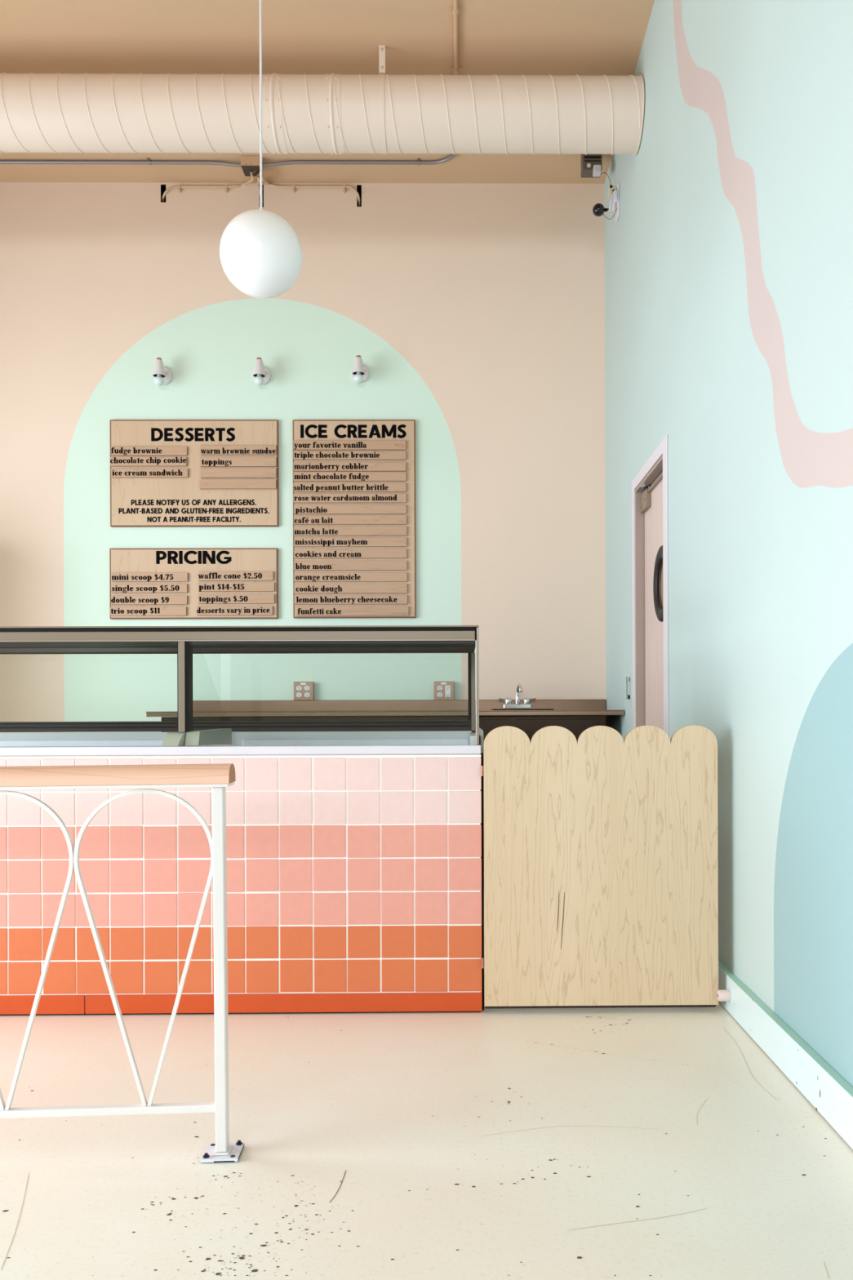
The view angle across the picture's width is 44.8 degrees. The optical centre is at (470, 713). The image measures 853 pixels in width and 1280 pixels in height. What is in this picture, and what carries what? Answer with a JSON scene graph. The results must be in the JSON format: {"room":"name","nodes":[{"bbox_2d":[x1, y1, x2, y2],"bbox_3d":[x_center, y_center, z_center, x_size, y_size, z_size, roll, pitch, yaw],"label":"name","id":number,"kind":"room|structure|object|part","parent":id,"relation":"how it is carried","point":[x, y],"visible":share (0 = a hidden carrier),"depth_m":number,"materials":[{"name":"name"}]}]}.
{"room":"ice cream shop","nodes":[
{"label":"ice cream shop","id":0,"kind":"room"},
{"bbox_2d":[0,182,606,732],"bbox_3d":[-1.668,-1.147,6.451,5.220,4.305,0.060,0,0,-1],"label":"wall","id":1,"kind":"structure","parent":0,"point":[474,313],"depth_m":6.43,"materials":[{"name":"beige paint"}]},
{"bbox_2d":[152,357,172,386],"bbox_3d":[-1.905,-2.090,6.350,0.112,0.170,0.135,0,0,-1],"label":"wall sconce","id":2,"kind":"object","parent":1,"relation":"attached to","point":[162,375],"visible":1,"depth_m":6.31,"materials":[{"name":"white ceramic"}]},
{"bbox_3d":[-1.905,-2.114,6.322,0.077,0.097,0.077,0,0,-1],"label":"lamp shade","id":3,"kind":"part","parent":2,"relation":"part of","materials":[{"name":"white metal"}]},
{"bbox_3d":[-1.905,-2.064,6.322,0.061,0.119,0.061,0,0,-1],"label":"bulb","id":4,"kind":"part","parent":2,"relation":"part of","materials":[{"name":"white glass"}]},
{"bbox_2d":[109,547,278,619],"bbox_3d":[-1.714,-0.806,6.401,1.036,0.437,0.037,0,0,-1],"label":"menu board","id":5,"kind":"object","parent":1,"relation":"attached to","point":[189,561],"depth_m":6.39,"materials":[{"name":"brown wood"}]},
{"bbox_3d":[-1.989,-0.634,6.387,0.467,0.054,0.015,0,0,-1],"label":"menu strip","id":6,"kind":"part","parent":5,"relation":"part of","materials":[{"name":"beige wood"}]},
{"bbox_3d":[-1.985,-0.702,6.387,0.468,0.056,0.015,0,0,-1],"label":"menu strip","id":7,"kind":"part","parent":5,"relation":"part of","materials":[{"name":"beige wood"}]},
{"bbox_3d":[-1.984,-0.774,6.387,0.467,0.054,0.015,0,0,-1],"label":"menu strip","id":8,"kind":"part","parent":5,"relation":"part of","materials":[{"name":"beige wood"}]},
{"bbox_3d":[-1.983,-0.843,6.387,0.470,0.054,0.015,0,0,-1],"label":"menu strip","id":9,"kind":"part","parent":5,"relation":"part of","materials":[{"name":"beige wood"}]},
{"bbox_3d":[-1.458,-0.637,6.393,0.467,0.056,0.015,0,0,-1],"label":"menu strip","id":10,"kind":"part","parent":5,"relation":"part of","materials":[{"name":"beige wood"}]},
{"bbox_3d":[-1.452,-0.852,6.393,0.464,0.055,0.015,0,0,-1],"label":"menu strip","id":11,"kind":"part","parent":5,"relation":"part of","materials":[{"name":"beige wood"}]},
{"bbox_3d":[-1.448,-0.711,6.394,0.469,0.058,0.015,0,0,-1],"label":"menu strip","id":12,"kind":"part","parent":5,"relation":"part of","materials":[{"name":"beige wood"}]},
{"bbox_3d":[-1.448,-0.784,6.394,0.469,0.057,0.015,0,0,-1],"label":"menu strip","id":13,"kind":"part","parent":5,"relation":"part of","materials":[{"name":"beige wood"}]},
{"bbox_2d":[110,419,279,527],"bbox_3d":[-1.711,-1.490,6.401,1.036,0.660,0.037,0,0,-1],"label":"menu board","id":14,"kind":"object","parent":1,"relation":"attached to","point":[135,502],"depth_m":6.40,"materials":[{"name":"brown wood"}]},
{"bbox_3d":[-1.989,-1.558,6.387,0.470,0.056,0.015,0,0,-1],"label":"menu strip","id":15,"kind":"part","parent":14,"relation":"part of","materials":[{"name":"beige wood"}]},
{"bbox_3d":[-1.986,-1.623,6.387,0.468,0.053,0.015,0,0,-1],"label":"menu strip","id":16,"kind":"part","parent":14,"relation":"part of","materials":[{"name":"beige wood"}]},
{"bbox_3d":[-1.983,-1.487,6.387,0.472,0.055,0.015,0,0,-1],"label":"menu strip","id":17,"kind":"part","parent":14,"relation":"part of","materials":[{"name":"beige wood"}]},
{"bbox_3d":[-1.438,-1.420,6.395,0.471,0.059,0.013,0,0,-1],"label":"menu strip","id":18,"kind":"part","parent":14,"relation":"part of","materials":[{"name":"beige wood"}]},
{"bbox_3d":[-1.436,-1.489,6.395,0.468,0.059,0.013,0,0,-1],"label":"menu strip","id":19,"kind":"part","parent":14,"relation":"part of","materials":[{"name":"beige wood"}]},
{"bbox_3d":[-1.436,-1.558,6.394,0.469,0.058,0.015,0,0,-1],"label":"menu strip","id":20,"kind":"part","parent":14,"relation":"part of","materials":[{"name":"beige wood"}]},
{"bbox_3d":[-1.436,-1.631,6.394,0.468,0.057,0.015,0,0,-1],"label":"menu strip","id":21,"kind":"part","parent":14,"relation":"part of","materials":[{"name":"beige wood"}]},
{"bbox_2d":[253,357,271,386],"bbox_3d":[-1.294,-2.093,6.357,0.112,0.170,0.135,0,0,-1],"label":"wall sconce","id":22,"kind":"object","parent":1,"relation":"attached to","point":[261,375],"visible":1,"depth_m":6.31,"materials":[{"name":"white metal"}]},
{"bbox_3d":[-1.294,-2.117,6.329,0.077,0.097,0.077,0,0,-1],"label":"lamp shade","id":23,"kind":"part","parent":22,"relation":"part of","materials":[{"name":"white ceramic"}]},
{"bbox_3d":[-1.294,-2.067,6.329,0.061,0.119,0.061,0,0,-1],"label":"bulb","id":24,"kind":"part","parent":22,"relation":"part of","materials":[{"name":"white glass"}]},
{"bbox_2d":[293,681,313,700],"bbox_3d":[-1.034,-0.141,6.408,0.122,0.116,0.039,0,0,-1],"label":"outlet box","id":25,"kind":"object","parent":1,"relation":"attached to","point":[303,691],"visible":1,"depth_m":6.39,"materials":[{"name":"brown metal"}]},
{"bbox_2d":[296,693,302,697],"bbox_3d":[-1.061,-0.116,6.391,0.034,0.027,0.002,0,0,-1],"label":"receptacle","id":26,"kind":"object","parent":25,"relation":"attached to","point":[298,695],"depth_m":6.39,"materials":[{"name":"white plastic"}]},
{"bbox_2d":[296,685,302,690],"bbox_3d":[-1.061,-0.158,6.391,0.034,0.027,0.002,0,0,-1],"label":"receptacle","id":27,"kind":"object","parent":25,"relation":"attached to","point":[298,687],"depth_m":6.39,"materials":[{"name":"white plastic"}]},
{"bbox_2d":[304,693,310,697],"bbox_3d":[-1.011,-0.117,6.391,0.034,0.027,0.002,0,0,-1],"label":"receptacle","id":28,"kind":"object","parent":25,"relation":"attached to","point":[306,695],"depth_m":6.39,"materials":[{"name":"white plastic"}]},
{"bbox_2d":[304,685,310,690],"bbox_3d":[-1.011,-0.158,6.391,0.034,0.027,0.002,0,0,-1],"label":"receptacle","id":29,"kind":"object","parent":25,"relation":"attached to","point":[306,687],"depth_m":6.39,"materials":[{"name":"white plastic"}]},
{"bbox_2d":[293,419,416,617],"bbox_3d":[-0.721,-1.209,6.413,0.759,1.229,0.037,0,0,-1],"label":"menu board","id":30,"kind":"object","parent":1,"relation":"attached to","point":[303,429],"depth_m":6.40,"materials":[{"name":"brown wood"}]},
{"bbox_3d":[-0.748,-1.530,6.402,0.695,0.054,0.015,0,0,-1],"label":"menu strip","id":31,"kind":"part","parent":30,"relation":"part of","materials":[{"name":"beige wood"}]},
{"bbox_3d":[-0.748,-1.599,6.402,0.695,0.052,0.015,0,0,-1],"label":"menu strip","id":32,"kind":"part","parent":30,"relation":"part of","materials":[{"name":"beige wood"}]},
{"bbox_3d":[-0.748,-1.663,6.402,0.695,0.058,0.015,0,0,-1],"label":"menu strip","id":33,"kind":"part","parent":30,"relation":"part of","materials":[{"name":"beige wood"}]},
{"bbox_3d":[-0.744,-1.200,6.402,0.696,0.056,0.015,0,0,-1],"label":"menu strip","id":34,"kind":"part","parent":30,"relation":"part of","materials":[{"name":"beige wood"}]},
{"bbox_3d":[-0.745,-1.264,6.402,0.695,0.058,0.015,0,0,-1],"label":"menu strip","id":35,"kind":"part","parent":30,"relation":"part of","materials":[{"name":"beige wood"}]},
{"bbox_3d":[-0.746,-1.335,6.402,0.698,0.055,0.015,0,0,-1],"label":"menu strip","id":36,"kind":"part","parent":30,"relation":"part of","materials":[{"name":"beige wood"}]},
{"bbox_3d":[-0.747,-1.401,6.402,0.696,0.056,0.015,0,0,-1],"label":"menu strip","id":37,"kind":"part","parent":30,"relation":"part of","materials":[{"name":"beige wood"}]},
{"bbox_3d":[-0.747,-1.468,6.402,0.696,0.056,0.015,0,0,-1],"label":"menu strip","id":38,"kind":"part","parent":30,"relation":"part of","materials":[{"name":"beige wood"}]},
{"bbox_3d":[-0.741,-0.706,6.402,0.700,0.056,0.015,0,0,-1],"label":"menu strip","id":39,"kind":"part","parent":30,"relation":"part of","materials":[{"name":"beige wood"}]},
{"bbox_3d":[-0.742,-0.775,6.402,0.699,0.057,0.015,0,0,-1],"label":"menu strip","id":40,"kind":"part","parent":30,"relation":"part of","materials":[{"name":"beige wood"}]},
{"bbox_3d":[-0.742,-0.846,6.402,0.699,0.056,0.015,0,0,-1],"label":"menu strip","id":41,"kind":"part","parent":30,"relation":"part of","materials":[{"name":"beige wood"}]},
{"bbox_3d":[-0.742,-0.917,6.402,0.698,0.057,0.015,0,0,-1],"label":"menu strip","id":42,"kind":"part","parent":30,"relation":"part of","materials":[{"name":"beige wood"}]},
{"bbox_3d":[-0.743,-0.992,6.402,0.696,0.057,0.015,0,0,-1],"label":"menu strip","id":43,"kind":"part","parent":30,"relation":"part of","materials":[{"name":"beige wood"}]},
{"bbox_3d":[-0.743,-1.063,6.402,0.696,0.056,0.015,0,0,-1],"label":"menu strip","id":44,"kind":"part","parent":30,"relation":"part of","materials":[{"name":"beige wood"}]},
{"bbox_3d":[-0.744,-1.131,6.402,0.698,0.057,0.015,0,0,-1],"label":"menu strip","id":45,"kind":"part","parent":30,"relation":"part of","materials":[{"name":"beige wood"}]},
{"bbox_3d":[-0.729,-0.636,6.402,0.692,0.058,0.015,0,0,-1],"label":"menu strip","id":46,"kind":"part","parent":30,"relation":"part of","materials":[{"name":"beige wood"}]},
{"bbox_2d":[351,355,368,383],"bbox_3d":[-0.687,-2.109,6.364,0.112,0.170,0.135,0,0,-1],"label":"wall sconce","id":47,"kind":"object","parent":1,"relation":"attached to","point":[359,372],"visible":1,"depth_m":6.32,"materials":[{"name":"white ceramic"}]},
{"bbox_3d":[-0.686,-2.083,6.336,0.061,0.119,0.061,0,0,-1],"label":"bulb","id":48,"kind":"part","parent":47,"relation":"part of","materials":[{"name":"white glass"}]},
{"bbox_3d":[-0.687,-2.133,6.336,0.077,0.097,0.077,0,0,-1],"label":"lamp shade","id":49,"kind":"part","parent":47,"relation":"part of","materials":[{"name":"white metal"}]},
{"bbox_2d":[192,699,605,711],"bbox_3d":[-0.476,-0.051,6.421,2.636,0.068,0.020,0,0,-1],"label":"backsplash","id":50,"kind":"structure","parent":1,"relation":"attached to","point":[384,704],"depth_m":6.41,"materials":[{"name":"silver metal"}]},
{"bbox_2d":[434,681,453,700],"bbox_3d":[-0.165,-0.142,6.418,0.124,0.117,0.039,0,0,-1],"label":"outlet box","id":51,"kind":"object","parent":1,"relation":"attached to","point":[443,691],"visible":1,"depth_m":6.40,"materials":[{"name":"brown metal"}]},
{"bbox_2d":[437,692,442,697],"bbox_3d":[-0.190,-0.118,6.401,0.034,0.027,0.002,0,0,-1],"label":"receptacle","id":52,"kind":"object","parent":51,"relation":"attached to","point":[439,694],"depth_m":6.40,"materials":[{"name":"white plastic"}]},
{"bbox_2d":[444,685,450,697],"bbox_3d":[-0.140,-0.139,6.401,0.033,0.072,0.003,0,0,-1],"label":"receptacle","id":53,"kind":"object","parent":51,"relation":"attached to","point":[447,688],"depth_m":6.40,"materials":[{"name":"white plastic"}]},
{"bbox_2d":[0,0,654,183],"bbox_3d":[-1.599,-3.349,-0.248,5.220,0.100,13.540,0,0,-1],"label":"ceiling","id":54,"kind":"structure","parent":0,"point":[606,37],"depth_m":5.13,"materials":[{"name":"beige paint"}]},
{"bbox_2d":[0,157,241,167],"bbox_3d":[-2.322,-3.278,6.157,1.920,0.040,0.060,0,0,-1],"label":"conduit","id":55,"kind":"object","parent":54,"relation":"attached to","point":[148,162],"visible":1,"depth_m":6.15,"materials":[{"name":"grey metal"}]},
{"bbox_2d":[240,155,263,176],"bbox_3d":[-1.304,-3.267,6.169,0.111,0.064,0.123,0,0,-1],"label":"junction box","id":56,"kind":"object","parent":54,"relation":"attached to","point":[249,164],"visible":0.96,"depth_m":6.11,"materials":[{"name":"beige paint"}]},
{"bbox_2d":[161,172,253,202],"bbox_3d":[-1.582,-3.245,6.390,0.688,0.106,0.207,0,0,22],"label":"cable","id":57,"kind":"object","parent":56,"relation":"attached to","point":[180,187],"visible":1,"depth_m":6.40,"materials":[{"name":"grey metal"}]},
{"bbox_3d":[-1.304,-3.240,6.170,0.107,0.003,0.116,0,0,-1],"label":"plate","id":58,"kind":"part","parent":56,"relation":"part of","materials":[{"name":"brown metal"}]},
{"bbox_2d":[256,173,262,202],"bbox_3d":[-1.296,-3.239,6.325,0.034,0.101,0.279,0,0,-7],"label":"cable","id":59,"kind":"object","parent":56,"relation":"attached to","point":[257,175],"visible":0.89,"depth_m":6.33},
{"bbox_2d":[258,172,360,206],"bbox_3d":[-1.015,-3.237,6.407,0.644,0.132,0.243,0,0,-24],"label":"cable","id":60,"kind":"object","parent":56,"relation":"attached to","point":[294,187],"visible":0.96,"depth_m":6.41,"materials":[{"name":"white metal"}]},
{"bbox_2d":[219,0,302,298],"bbox_3d":[-0.770,-2.418,3.792,0.299,1.768,0.299,0,0,-1],"label":"pendant lamp","id":61,"kind":"object","parent":54,"relation":"hanging from","point":[261,255],"visible":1,"depth_m":3.69,"materials":[{"name":"white glass"}]},
{"bbox_3d":[-0.770,-2.555,3.792,0.008,1.454,0.008,0,0,-1],"label":"cord","id":62,"kind":"part","parent":61,"relation":"part of","materials":[{"name":"white plastic"}]},
{"bbox_3d":[-0.767,-1.683,3.792,0.299,0.299,0.299,0,0,-1],"label":"globe","id":63,"kind":"part","parent":61,"relation":"part of","materials":[{"name":"white glass"}]},
{"bbox_2d":[0,45,644,155],"bbox_3d":[-1.263,-3.065,5.186,4.220,0.470,0.355,0,0,-1],"label":"spiral duct","id":64,"kind":"object","parent":54,"relation":"hanging from","point":[59,113],"visible":1,"depth_m":5.05,"materials":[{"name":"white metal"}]},
{"bbox_2d":[262,0,462,166],"bbox_3d":[-0.628,-3.284,3.697,1.213,0.041,5.007,0,0,-1],"label":"conduit","id":65,"kind":"object","parent":54,"relation":"attached to","point":[455,69],"visible":0.88,"depth_m":6.16,"materials":[{"name":"grey metal"}]},
{"bbox_2d":[581,154,610,182],"bbox_3d":[0.733,-3.155,6.003,0.162,0.303,0.191,0,0,-1],"label":"control box","id":66,"kind":"object","parent":54,"relation":"attached to","point":[591,164],"visible":0.87,"depth_m":6.01,"materials":[{"name":"beige plastic"}]},
{"bbox_3d":[0.709,-3.225,6.007,0.096,0.029,0.003,0,0,-1],"label":"slot trim","id":67,"kind":"part","parent":66,"relation":"part of","materials":[{"name":"black plastic"}]},
{"bbox_2d":[0,890,852,1279],"bbox_3d":[-1.403,1.005,-0.246,5.582,0.001,13.540,0,0,-1],"label":"floor","id":68,"kind":"structure","parent":0,"point":[615,1143],"depth_m":2.35,"materials":[{"name":"beige concrete"}]},
{"bbox_2d":[0,763,244,1163],"bbox_3d":[-1.540,0.567,2.299,2.037,0.901,0.087,0,0,-3],"label":"railing","id":69,"kind":"object","parent":68,"relation":"on","point":[217,776],"visible":1,"depth_m":2.33,"materials":[{"name":"white metal"}]},
{"bbox_3d":[-1.534,0.902,2.296,1.917,0.029,0.021,0,0,-3],"label":"rail","id":70,"kind":"part","parent":69,"relation":"part of","materials":[{"name":"white metal"}]},
{"bbox_3d":[-1.550,0.145,2.297,2.020,0.056,0.083,0,0,-3],"label":"handrail","id":71,"kind":"part","parent":69,"relation":"part of","materials":[{"name":"brown wood"}]},
{"bbox_3d":[-0.567,0.576,2.345,0.032,0.824,0.038,0,0,-1],"label":"post","id":72,"kind":"part","parent":69,"relation":"part of","materials":[{"name":"white metal"}]},
{"bbox_3d":[-0.563,0.997,2.348,0.086,0.008,0.089,0,0,-1],"label":"plate","id":73,"kind":"part","parent":69,"relation":"part of","materials":[{"name":"paint"}]},
{"bbox_2d":[0,744,482,1015],"bbox_3d":[-1.226,0.557,3.462,2.525,0.894,0.078,0,0,-1],"label":"counter","id":74,"kind":"object","parent":68,"relation":"on","point":[354,872],"depth_m":3.45,"materials":[{"name":"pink tile"}]},
{"bbox_2d":[0,744,480,755],"bbox_3d":[-1.228,0.124,3.462,2.524,0.028,0.078,0,0,-1],"label":"countertop","id":75,"kind":"structure","parent":74,"relation":"on","point":[434,748],"depth_m":3.43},
{"bbox_2d":[0,625,484,752],"bbox_3d":[-1.225,0.356,3.806,2.536,1.295,0.741,0,0,-1],"label":"display case","id":76,"kind":"object","parent":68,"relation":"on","point":[184,642],"visible":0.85,"depth_m":3.87,"materials":[{"name":"grey metal"}]},
{"bbox_3d":[-1.250,0.051,4.103,2.495,0.040,0.045,0,0,-1],"label":"sill","id":77,"kind":"part","parent":76,"relation":"part of","materials":[{"name":"brown metal"}]},
{"bbox_3d":[-1.236,-0.268,3.798,2.518,0.048,0.697,0,0,-1],"label":"rail","id":78,"kind":"part","parent":76,"relation":"part of","materials":[{"name":"beige metal"}]},
{"bbox_3d":[0.004,-0.088,4.118,0.028,0.308,0.045,0,0,-1],"label":"post","id":79,"kind":"part","parent":76,"relation":"part of","materials":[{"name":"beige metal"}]},
{"bbox_3d":[0.019,-0.071,3.481,0.003,0.352,0.020,0,0,-1],"label":"glass edge trim","id":80,"kind":"part","parent":76,"relation":"part of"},
{"bbox_3d":[0.024,-0.093,3.486,0.008,0.396,0.022,0,0,-1],"label":"post","id":81,"kind":"part","parent":76,"relation":"part of","materials":[{"name":"beige metal"}]},
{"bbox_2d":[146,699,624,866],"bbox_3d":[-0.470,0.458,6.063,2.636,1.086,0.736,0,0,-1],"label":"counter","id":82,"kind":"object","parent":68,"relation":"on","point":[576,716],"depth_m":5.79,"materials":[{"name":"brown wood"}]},
{"bbox_3d":[-1.355,0.456,5.768,0.620,0.838,0.012,0,0,-1],"label":"cabinet door","id":83,"kind":"part","parent":82,"relation":"part of","materials":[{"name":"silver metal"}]},
{"bbox_3d":[-0.725,0.454,5.775,0.620,0.838,0.012,0,0,-1],"label":"cabinet door","id":84,"kind":"part","parent":82,"relation":"part of","materials":[{"name":"brown wood"}]},
{"bbox_2d":[146,710,624,716],"bbox_3d":[-0.472,-0.002,6.063,2.636,0.029,0.736,0,0,-1],"label":"countertop","id":85,"kind":"structure","parent":82,"relation":"on","point":[424,713],"depth_m":5.70,"materials":[{"name":"silver metal"}]},
{"bbox_3d":[-0.095,0.451,5.782,0.620,0.838,0.012,0,0,-1],"label":"cabinet door","id":86,"kind":"part","parent":82,"relation":"part of","materials":[{"name":"brown wood"}]},
{"bbox_2d":[498,683,536,708],"bbox_3d":[0.288,-0.108,6.304,0.187,0.154,0.154,0,0,37],"label":"faucet","id":87,"kind":"object","parent":82,"relation":"on","point":[508,704],"visible":1,"depth_m":6.29,"materials":[{"name":"silver metal"}]},
{"bbox_3d":[0.229,-0.080,6.313,0.040,0.038,0.040,0,0,-1],"label":"handle","id":88,"kind":"part","parent":87,"relation":"part of","materials":[{"name":"silver metal"}]},
{"bbox_3d":[0.284,-0.045,6.314,0.170,0.030,0.056,0,0,-1],"label":"deck plate","id":89,"kind":"part","parent":87,"relation":"part of","materials":[{"name":"silver metal"}]},
{"bbox_3d":[0.286,-0.091,6.314,0.029,0.060,0.029,0,0,-1],"label":"spout","id":90,"kind":"part","parent":87,"relation":"part of","materials":[{"name":"silver metal"}]},
{"bbox_3d":[0.295,-0.150,6.264,0.020,0.070,0.117,0,0,-9],"label":"spout","id":91,"kind":"part","parent":87,"relation":"part of","materials":[{"name":"silver metal"}]},
{"bbox_3d":[0.342,-0.080,6.314,0.040,0.038,0.040,0,0,-1],"label":"handle","id":92,"kind":"part","parent":87,"relation":"part of","materials":[{"name":"silver metal"}]},
{"bbox_2d":[490,708,554,710],"bbox_3d":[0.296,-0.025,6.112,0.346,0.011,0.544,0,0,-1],"label":"sink","id":93,"kind":"object","parent":82,"relation":"in","point":[491,708],"depth_m":5.84,"materials":[{"name":"silver metal"}]},
{"bbox_3d":[0.485,0.449,5.789,0.460,0.838,0.012,0,0,-1],"label":"cabinet door","id":94,"kind":"part","parent":82,"relation":"part of","materials":[{"name":"brown wood"}]},
{"bbox_2d":[481,754,484,1009],"bbox_3d":[0.041,0.569,3.500,0.006,0.861,0.032,0,0,-1],"label":"post","id":95,"kind":"object","parent":68,"relation":"on","point":[482,866],"visible":0.86,"depth_m":3.48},
{"bbox_2d":[480,724,718,1008],"bbox_3d":[0.430,0.513,3.460,0.790,0.946,0.030,0,0,-1],"label":"gate","id":96,"kind":"object","parent":95,"relation":"attached to","point":[601,861],"visible":1,"depth_m":3.44,"materials":[{"name":"beige wood"}]},
{"bbox_2d":[604,0,852,1087],"bbox_3d":[0.919,-1.155,-0.269,0.001,4.306,13.440,0,0,-1],"label":"wall","id":97,"kind":"structure","parent":0,"point":[729,249],"depth_m":3.23,"materials":[{"name":"teal paint"}]},
{"bbox_2d":[592,182,619,222],"bbox_3d":[0.768,-2.901,5.882,0.148,0.200,0.095,0,0,-1],"label":"security camera","id":98,"kind":"object","parent":97,"relation":"attached to","point":[613,192],"visible":1,"depth_m":5.85,"materials":[{"name":"white plastic"}]},
{"bbox_3d":[0.795,-2.892,5.853,0.027,0.092,0.013,0,0,-12],"label":"bracket arm","id":99,"kind":"part","parent":98,"relation":"part of","materials":[{"name":"white plastic"}]},
{"bbox_3d":[0.815,-2.892,5.853,0.027,0.092,0.013,0,0,-12],"label":"bracket arm","id":100,"kind":"part","parent":98,"relation":"part of","materials":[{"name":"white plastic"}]},
{"bbox_3d":[0.819,-2.927,5.849,0.022,0.060,0.029,0,0,-1],"label":"arm","id":101,"kind":"part","parent":98,"relation":"part of","materials":[{"name":"white plastic"}]},
{"bbox_3d":[0.836,-2.909,5.885,0.011,0.186,0.090,0,0,-1],"label":"bracket plate","id":102,"kind":"part","parent":98,"relation":"part of","materials":[{"name":"white plastic"}]},
{"bbox_2d":[626,676,629,699],"bbox_3d":[0.844,-0.138,5.558,0.021,0.122,0.036,0,0,-1],"label":"handle","id":103,"kind":"object","parent":97,"relation":"attached to","point":[627,677],"visible":1,"depth_m":5.54,"materials":[{"name":"silver metal"}]},
{"bbox_2d":[631,434,668,735],"bbox_3d":[0.922,-0.114,4.983,0.131,2.219,0.915,0,0,-1],"label":"door","id":104,"kind":"structure","parent":97,"relation":"in","point":[650,584],"depth_m":5.16,"materials":[{"name":"beige paint"}]},
{"bbox_3d":[0.897,-1.115,4.901,0.015,0.016,0.520,0,0,-1],"label":"closer arm","id":105,"kind":"part","parent":104,"relation":"part of","materials":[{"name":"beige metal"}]},
{"bbox_3d":[0.928,-0.615,4.891,0.008,0.298,0.298,0,0,-1],"label":"porthole pane","id":106,"kind":"part","parent":104,"relation":"part of","materials":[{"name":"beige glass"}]},
{"bbox_2d":[716,989,730,1001],"bbox_3d":[0.837,0.933,3.422,0.039,0.037,0.037,0,0,-1],"label":"door stopper","id":107,"kind":"object","parent":97,"relation":"attached to","point":[724,995],"visible":1,"depth_m":3.41,"materials":[{"name":"rubber"}]},
{"bbox_2d":[718,960,852,1149],"bbox_3d":[0.912,0.931,-0.270,0.027,0.126,13.436,0,0,-1],"label":"baseboard","id":108,"kind":"structure","parent":97,"relation":"attached to","point":[827,1091],"depth_m":2.76,"materials":[{"name":"white paint"}]}
]}

